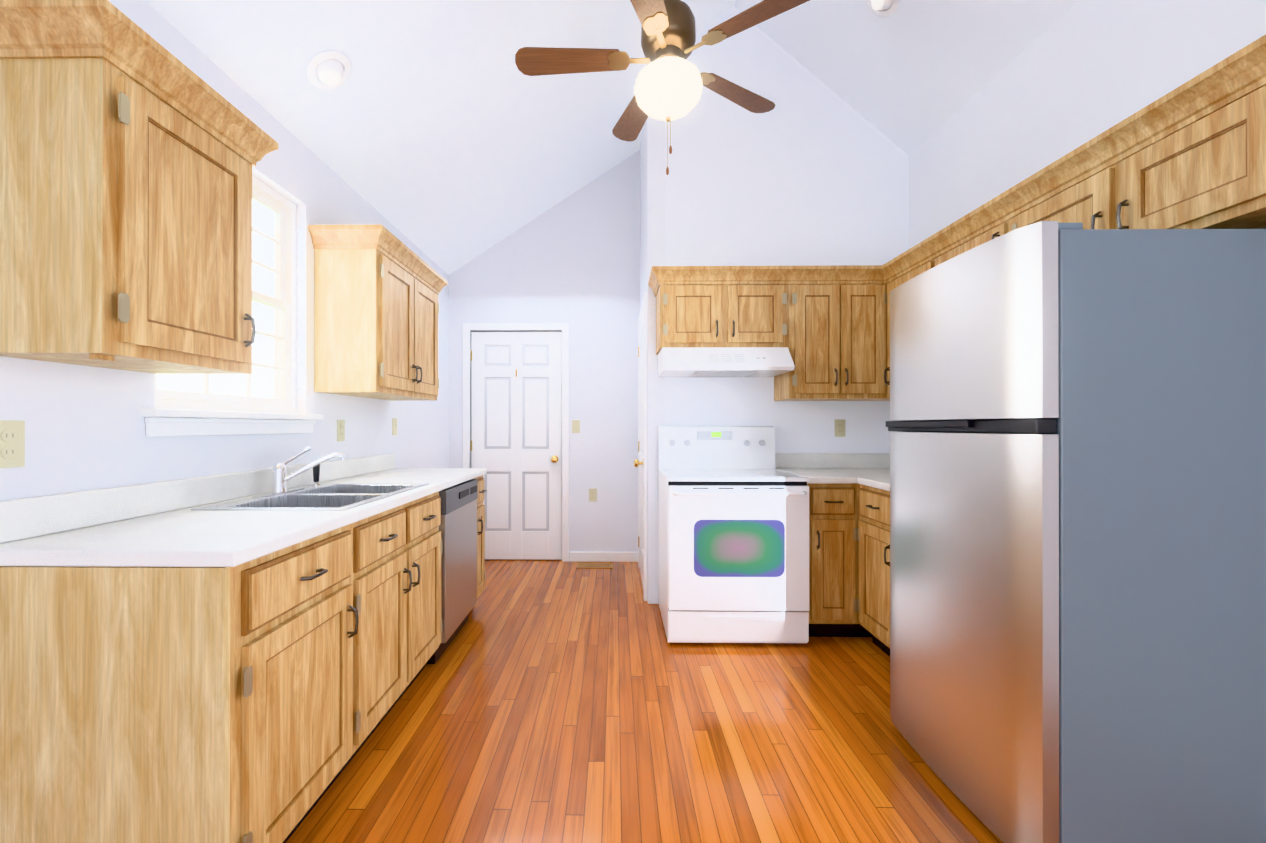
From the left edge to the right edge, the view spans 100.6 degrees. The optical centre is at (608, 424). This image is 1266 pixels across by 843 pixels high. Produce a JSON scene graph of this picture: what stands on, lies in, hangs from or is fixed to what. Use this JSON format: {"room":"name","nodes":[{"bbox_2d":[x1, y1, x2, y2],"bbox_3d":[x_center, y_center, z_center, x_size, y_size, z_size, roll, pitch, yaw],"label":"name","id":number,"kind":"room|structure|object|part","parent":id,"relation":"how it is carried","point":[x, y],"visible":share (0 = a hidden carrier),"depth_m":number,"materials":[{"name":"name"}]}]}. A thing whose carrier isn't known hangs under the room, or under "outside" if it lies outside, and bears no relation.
{"room":"kitchen","nodes":[
{"label":"kitchen","id":0,"kind":"room"},
{"bbox_2d":[0,0,448,500],"bbox_3d":[-1.540,-1.004,1.024,0.150,4.400,7.570,0,0,1],"label":"wall","id":1,"kind":"structure","parent":0,"point":[85,428],"depth_m":2.00,"materials":[{"name":"paint"}]},
{"bbox_2d":[0,420,24,467],"bbox_3d":[-1.457,0.047,1.276,0.008,0.115,0.070,0,0,1],"label":"electrical outlet","id":2,"kind":"object","parent":1,"relation":"attached to","point":[12,443],"visible":1,"depth_m":1.28,"materials":[{"name":"beige plastic"}]},
{"bbox_2d":[0,36,263,373],"bbox_3d":[-1.296,-0.516,1.452,0.322,0.703,0.495,0,0,1],"label":"upper cabinet","id":3,"kind":"object","parent":1,"relation":"attached to","point":[132,153],"depth_m":1.24,"materials":[{"name":"brown wood"}]},
{"bbox_2d":[0,454,395,541],"bbox_3d":[-1.435,0.235,2.334,0.020,0.100,2.304,0,0,1],"label":"backsplash","id":4,"kind":"structure","parent":1,"relation":"attached to","point":[32,517],"depth_m":1.57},
{"bbox_2d":[139,175,322,436],"bbox_3d":[-1.474,-0.506,2.097,0.163,1.088,0.930,0,0,1],"label":"window","id":5,"kind":"structure","parent":1,"relation":"in","point":[205,412],"depth_m":2.28,"materials":[{"name":"white"}]},
{"bbox_3d":[-1.527,-0.552,2.098,0.029,0.930,0.750,0,0,1],"label":"glass","id":6,"kind":"part","parent":5,"relation":"part of","materials":[{"name":"glass"}]},
{"bbox_2d":[337,420,344,440],"bbox_3d":[-1.436,0.030,2.826,0.008,0.115,0.070,0,0,1],"label":"electrical outlet","id":7,"kind":"object","parent":1,"relation":"attached to","point":[340,430],"visible":1,"depth_m":2.82,"materials":[{"name":"beige plastic"}]},
{"bbox_2d":[312,240,441,400],"bbox_3d":[-1.275,-0.526,3.020,0.322,0.728,0.890,0,0,1],"label":"upper cabinet","id":8,"kind":"object","parent":1,"relation":"attached to","point":[376,313],"depth_m":2.58,"materials":[{"name":"brown wood"}]},
{"bbox_2d":[392,418,396,434],"bbox_3d":[-1.424,0.011,3.516,0.014,0.115,0.070,0,0,1],"label":"light switch","id":9,"kind":"object","parent":1,"relation":"attached to","point":[394,426],"visible":1,"depth_m":3.50,"materials":[{"name":"beige plastic"}]},
{"bbox_2d":[144,0,735,274],"bbox_3d":[-0.403,-2.075,1.011,2.426,1.677,7.570,0,0,1],"label":"ceiling slope","id":10,"kind":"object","parent":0,"point":[448,137],"depth_m":2.80,"materials":[{"name":"paint"}]},
{"bbox_2d":[307,51,350,89],"bbox_3d":[-1.181,-1.501,2.225,0.160,0.110,0.190,0,0,1],"label":"recessed light","id":11,"kind":"object","parent":10,"relation":"attached to","point":[333,69],"visible":0.94,"depth_m":2.20,"materials":[{"name":"white"}]},
{"bbox_2d":[515,0,809,174],"bbox_3d":[0.214,-1.791,2.360,1.270,1.350,1.320,0,0,1],"label":"ceiling fan","id":12,"kind":"object","parent":10,"relation":"hanging from","point":[671,81],"visible":1,"depth_m":2.31,"materials":[{"name":"brown wood"}]},
{"bbox_3d":[0.269,-1.484,2.356,0.300,0.215,0.300,0,0,1],"label":"light globe","id":13,"kind":"part","parent":12,"relation":"part of","materials":[{"name":"white glass"}]},
{"bbox_2d":[448,150,639,560],"bbox_3d":[-0.507,-0.996,4.720,1.816,4.400,0.150,0,0,1],"label":"wall","id":14,"kind":"structure","parent":0,"point":[573,260],"depth_m":4.64,"materials":[{"name":"paint"}]},
{"bbox_2d":[470,332,561,559],"bbox_3d":[-0.818,0.183,4.651,0.811,2.025,0.106,0,0,1],"label":"pantry door","id":15,"kind":"structure","parent":14,"relation":"in","point":[516,419],"depth_m":4.67,"materials":[{"name":"white wood"}]},
{"bbox_3d":[-0.475,0.304,4.629,0.064,0.064,0.071,0,0,1],"label":"knob","id":16,"kind":"part","parent":15,"relation":"part of","materials":[{"name":"gold metal"}]},
{"bbox_2d":[463,323,568,561],"bbox_3d":[-0.816,0.153,4.689,0.937,2.102,0.116,0,0,1],"label":"door frame","id":17,"kind":"structure","parent":14,"relation":"attached to","point":[520,327],"depth_m":4.63,"materials":[{"name":"white wood"}]},
{"bbox_2d":[572,420,579,432],"bbox_3d":[-0.286,0.014,4.633,0.070,0.115,0.014,0,0,1],"label":"light switch","id":18,"kind":"object","parent":14,"relation":"attached to","point":[575,426],"visible":1,"depth_m":4.63,"materials":[{"name":"beige plastic"}]},
{"bbox_2d":[589,488,596,501],"bbox_3d":[-0.136,0.619,4.632,0.070,0.115,0.008,0,0,1],"label":"outlet","id":19,"kind":"object","parent":14,"relation":"attached to","point":[592,495],"visible":1,"depth_m":4.63,"materials":[{"name":"beige plastic"}]},
{"bbox_2d":[570,552,637,561],"bbox_3d":[-0.031,1.161,4.627,0.620,0.085,0.013,0,0,1],"label":"baseboard","id":20,"kind":"structure","parent":14,"relation":"attached to","point":[603,556],"depth_m":4.61,"materials":[{"name":"white wood"}]},
{"bbox_2d":[286,559,1002,842],"bbox_3d":[0.254,1.256,0.995,3.740,0.120,7.570,0,0,1],"label":"floor","id":21,"kind":"structure","parent":0,"point":[549,701],"depth_m":1.98,"materials":[{"name":"brown wood"}]},
{"bbox_2d":[0,518,363,842],"bbox_3d":[-1.146,0.759,1.466,0.622,0.876,0.574,0,0,1],"label":"base cabinet","id":22,"kind":"object","parent":21,"relation":"on","point":[242,657],"depth_m":1.18,"materials":[{"name":"brown wood"}]},
{"bbox_2d":[0,468,485,561],"bbox_3d":[-1.133,0.304,2.330,0.625,0.037,2.304,0,0,1],"label":"countertop","id":23,"kind":"structure","parent":22,"relation":"on","point":[185,535],"depth_m":1.39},
{"bbox_2d":[252,446,347,497],"bbox_3d":[-1.237,0.185,2.137,0.257,0.189,0.250,0,0,1],"label":"faucet","id":24,"kind":"object","parent":23,"relation":"on","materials":[{"name":"silver metal"}]},
{"bbox_2d":[188,482,431,553],"bbox_3d":[-1.124,0.369,2.136,0.516,0.178,0.789,0,0,1],"label":"sink","id":25,"kind":"object","parent":23,"relation":"in","point":[383,529],"depth_m":2.12,"materials":[{"name":"silver metal"}]},
{"bbox_2d":[364,478,479,673],"bbox_3d":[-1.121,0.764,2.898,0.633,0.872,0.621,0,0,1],"label":"base cabinet","id":26,"kind":"object","parent":21,"relation":"on","point":[421,588],"depth_m":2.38,"materials":[{"name":"brown wood"}]},
{"bbox_2d":[426,479,477,663],"bbox_3d":[-1.107,0.758,2.911,0.621,0.860,0.594,0,0,1],"label":"dishwasher","id":27,"kind":"object","parent":26,"relation":"in","point":[458,526],"depth_m":2.81,"materials":[{"name":"silver metal"}]},
{"bbox_2d":[476,474,486,594],"bbox_3d":[-1.120,0.763,3.349,0.622,0.876,0.263,0,0,1],"label":"base cabinet","id":28,"kind":"object","parent":21,"relation":"on","point":[482,507],"depth_m":3.38,"materials":[{"name":"brown wood"}]},
{"bbox_2d":[576,563,612,568],"bbox_3d":[-0.116,1.200,4.483,0.305,0.007,0.165,0,0,1],"label":"floor vent","id":29,"kind":"object","parent":21,"relation":"in","point":[597,565],"visible":1,"depth_m":4.47,"materials":[{"name":"brown wood"}]},
{"bbox_2d":[658,426,809,642],"bbox_3d":[0.706,0.603,3.134,0.762,1.195,0.733,0,0,1],"label":"electric range","id":30,"kind":"object","parent":21,"relation":"on","point":[733,534],"visible":1,"depth_m":2.82,"materials":[{"name":"white metal"}]},
{"bbox_2d":[807,481,846,636],"bbox_3d":[1.237,0.763,3.166,0.289,0.876,0.700,0,0,1],"label":"base cabinet","id":31,"kind":"object","parent":21,"relation":"on","point":[827,611],"depth_m":2.89,"materials":[{"name":"brown wood"}]},
{"bbox_2d":[847,481,889,656],"bbox_3d":[1.645,0.762,2.655,0.700,0.876,0.490,0,0,1],"label":"base cabinet","id":32,"kind":"object","parent":21,"relation":"on","point":[849,544],"depth_m":2.78,"materials":[{"name":"brown wood"}]},
{"bbox_2d":[778,469,889,480],"bbox_3d":[1.547,0.305,3.195,0.912,0.037,0.635,0,0,1],"label":"countertop","id":33,"kind":"structure","parent":32,"relation":"on","point":[814,474],"depth_m":3.10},
{"bbox_2d":[855,477,889,488],"bbox_3d":[1.676,0.304,2.504,0.635,0.037,0.743,0,0,1],"label":"countertop","id":34,"kind":"structure","parent":32,"relation":"on","point":[885,481],"depth_m":2.75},
{"bbox_2d":[886,221,1265,842],"bbox_3d":[1.520,0.334,1.735,0.860,1.727,0.760,0,0,1],"label":"refrigerator","id":35,"kind":"object","parent":21,"relation":"on","point":[1076,424],"visible":1,"depth_m":1.36,"materials":[{"name":"grey paint"}]},
{"bbox_3d":[1.131,0.594,1.740,0.083,1.137,0.756,0,0,1],"label":"door","id":36,"kind":"part","parent":35,"relation":"part of","materials":[{"name":"silver metal"}]},
{"bbox_3d":[1.131,-0.273,1.741,0.083,0.511,0.756,0,0,1],"label":"freezer door","id":37,"kind":"part","parent":35,"relation":"part of","materials":[{"name":"silver metal"}]},
{"bbox_2d":[640,62,665,603],"bbox_3d":[0.333,-0.998,4.084,0.120,4.400,1.100,0,0,1],"label":"wall","id":38,"kind":"structure","parent":0,"point":[652,198],"depth_m":3.53,"materials":[{"name":"paint"}]},
{"bbox_2d":[634,313,642,585],"bbox_3d":[0.227,0.182,4.046,0.084,2.025,0.767,0,0,1],"label":"closet door","id":39,"kind":"structure","parent":38,"relation":"in","point":[637,462],"depth_m":4.05,"materials":[{"name":"white"}]},
{"bbox_3d":[0.216,0.272,3.733,0.071,0.064,0.064,0,0,1],"label":"knob","id":40,"kind":"part","parent":39,"relation":"part of","materials":[{"name":"gold metal"}]},
{"bbox_2d":[638,292,646,600],"bbox_3d":[0.261,0.150,4.043,0.021,2.105,0.930,0,0,1],"label":"door frame","id":41,"kind":"structure","parent":38,"relation":"attached to","point":[643,309],"depth_m":3.58,"materials":[{"name":"white wood"}]},
{"bbox_2d":[665,7,908,452],"bbox_3d":[1.273,-0.999,3.581,1.774,4.400,0.120,0,0,1],"label":"wall","id":42,"kind":"structure","parent":0,"point":[810,169],"depth_m":3.52,"materials":[{"name":"paint"}]},
{"bbox_2d":[652,274,727,354],"bbox_3d":[0.516,-0.680,3.368,0.394,0.417,0.322,0,0,1],"label":"upper cabinet","id":43,"kind":"object","parent":42,"relation":"attached to","point":[691,312],"depth_m":3.21,"materials":[{"name":"brown wood"}]},
{"bbox_2d":[658,347,794,376],"bbox_3d":[0.708,-0.392,3.291,0.760,0.154,0.469,0,0,1],"label":"range hood","id":44,"kind":"object","parent":43,"relation":"attached to","point":[723,361],"visible":1,"depth_m":3.12,"materials":[{"name":"white metal"}]},
{"bbox_2d":[728,274,791,349],"bbox_3d":[0.910,-0.680,3.362,0.394,0.417,0.322,0,0,1],"label":"upper cabinet","id":45,"kind":"object","parent":42,"relation":"attached to","point":[759,305],"depth_m":3.20,"materials":[{"name":"brown wood"}]},
{"bbox_2d":[774,274,855,400],"bbox_3d":[1.292,-0.525,3.357,0.369,0.728,0.322,0,0,1],"label":"upper cabinet","id":46,"kind":"object","parent":42,"relation":"attached to","point":[823,352],"depth_m":3.20,"materials":[{"name":"brown wood"}]},
{"bbox_2d":[775,453,889,468],"bbox_3d":[1.551,0.237,3.503,0.912,0.100,0.020,0,0,1],"label":"backsplash","id":47,"kind":"structure","parent":42,"relation":"attached to","point":[783,460],"depth_m":3.49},
{"bbox_2d":[835,419,844,436],"bbox_3d":[1.549,0.021,3.510,0.070,0.115,0.008,0,0,1],"label":"outlet","id":48,"kind":"object","parent":42,"relation":"attached to","point":[839,427],"visible":1,"depth_m":3.51,"materials":[{"name":"beige plastic"}]},
{"bbox_2d":[856,274,875,400],"bbox_3d":[1.519,-0.525,3.354,0.341,0.728,0.322,0,0,1],"label":"upper cabinet","id":49,"kind":"object","parent":42,"relation":"attached to","point":[865,283],"depth_m":3.20,"materials":[{"name":"brown wood"}]},
{"bbox_2d":[734,0,1076,155],"bbox_3d":[1.467,-2.294,0.986,1.314,1.239,7.570,0,0,1],"label":"ceiling slope","id":50,"kind":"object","parent":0,"point":[908,77],"depth_m":3.00,"materials":[{"name":"paint"}]},
{"bbox_2d":[867,0,898,16],"bbox_3d":[1.456,-2.269,2.791,0.145,0.136,0.190,0,0,1],"label":"recessed light","id":51,"kind":"object","parent":50,"relation":"attached to","point":[883,8],"visible":1,"depth_m":2.80,"materials":[{"name":"white"}]},
{"bbox_2d":[909,0,1265,248],"bbox_3d":[2.041,-1.005,0.350,0.150,4.400,6.320,0,0,1],"label":"wall","id":52,"kind":"structure","parent":0,"point":[1077,74],"depth_m":2.28,"materials":[{"name":"paint"}]},
{"bbox_2d":[876,250,931,400],"bbox_3d":[1.812,-0.526,2.954,0.375,0.728,0.505,0,0,1],"label":"upper cabinet","id":53,"kind":"object","parent":52,"relation":"attached to","point":[908,268],"depth_m":3.17,"materials":[{"name":"brown wood"}]},
{"bbox_2d":[932,206,1007,267],"bbox_3d":[1.831,-0.527,2.447,0.322,0.728,0.509,0,0,1],"label":"upper cabinet","id":54,"kind":"object","parent":52,"relation":"attached to","point":[994,226],"depth_m":2.41,"materials":[{"name":"brown wood"}]},
{"bbox_2d":[1008,150,1107,231],"bbox_3d":[1.825,-0.723,1.955,0.322,0.338,0.474,0,0,1],"label":"upper cabinet","id":55,"kind":"object","parent":52,"relation":"attached to","point":[1080,195],"depth_m":1.89,"materials":[{"name":"brown wood"}]},
{"bbox_2d":[1108,62,1265,228],"bbox_3d":[1.818,-0.724,1.480,0.322,0.338,0.475,0,0,1],"label":"upper cabinet","id":56,"kind":"object","parent":52,"relation":"attached to","point":[1190,154],"depth_m":1.48,"materials":[{"name":"brown wood"}]},
{"label":"outside","id":57,"kind":"structure","parent":0,"visible":0},
{"bbox_2d":[157,199,273,398],"bbox_3d":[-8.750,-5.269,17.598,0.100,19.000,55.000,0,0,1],"label":"window panes","id":58,"kind":"structure","parent":57,"point":[256,346],"depth_m":13.16,"materials":[{"name":"glass"}]}
]}

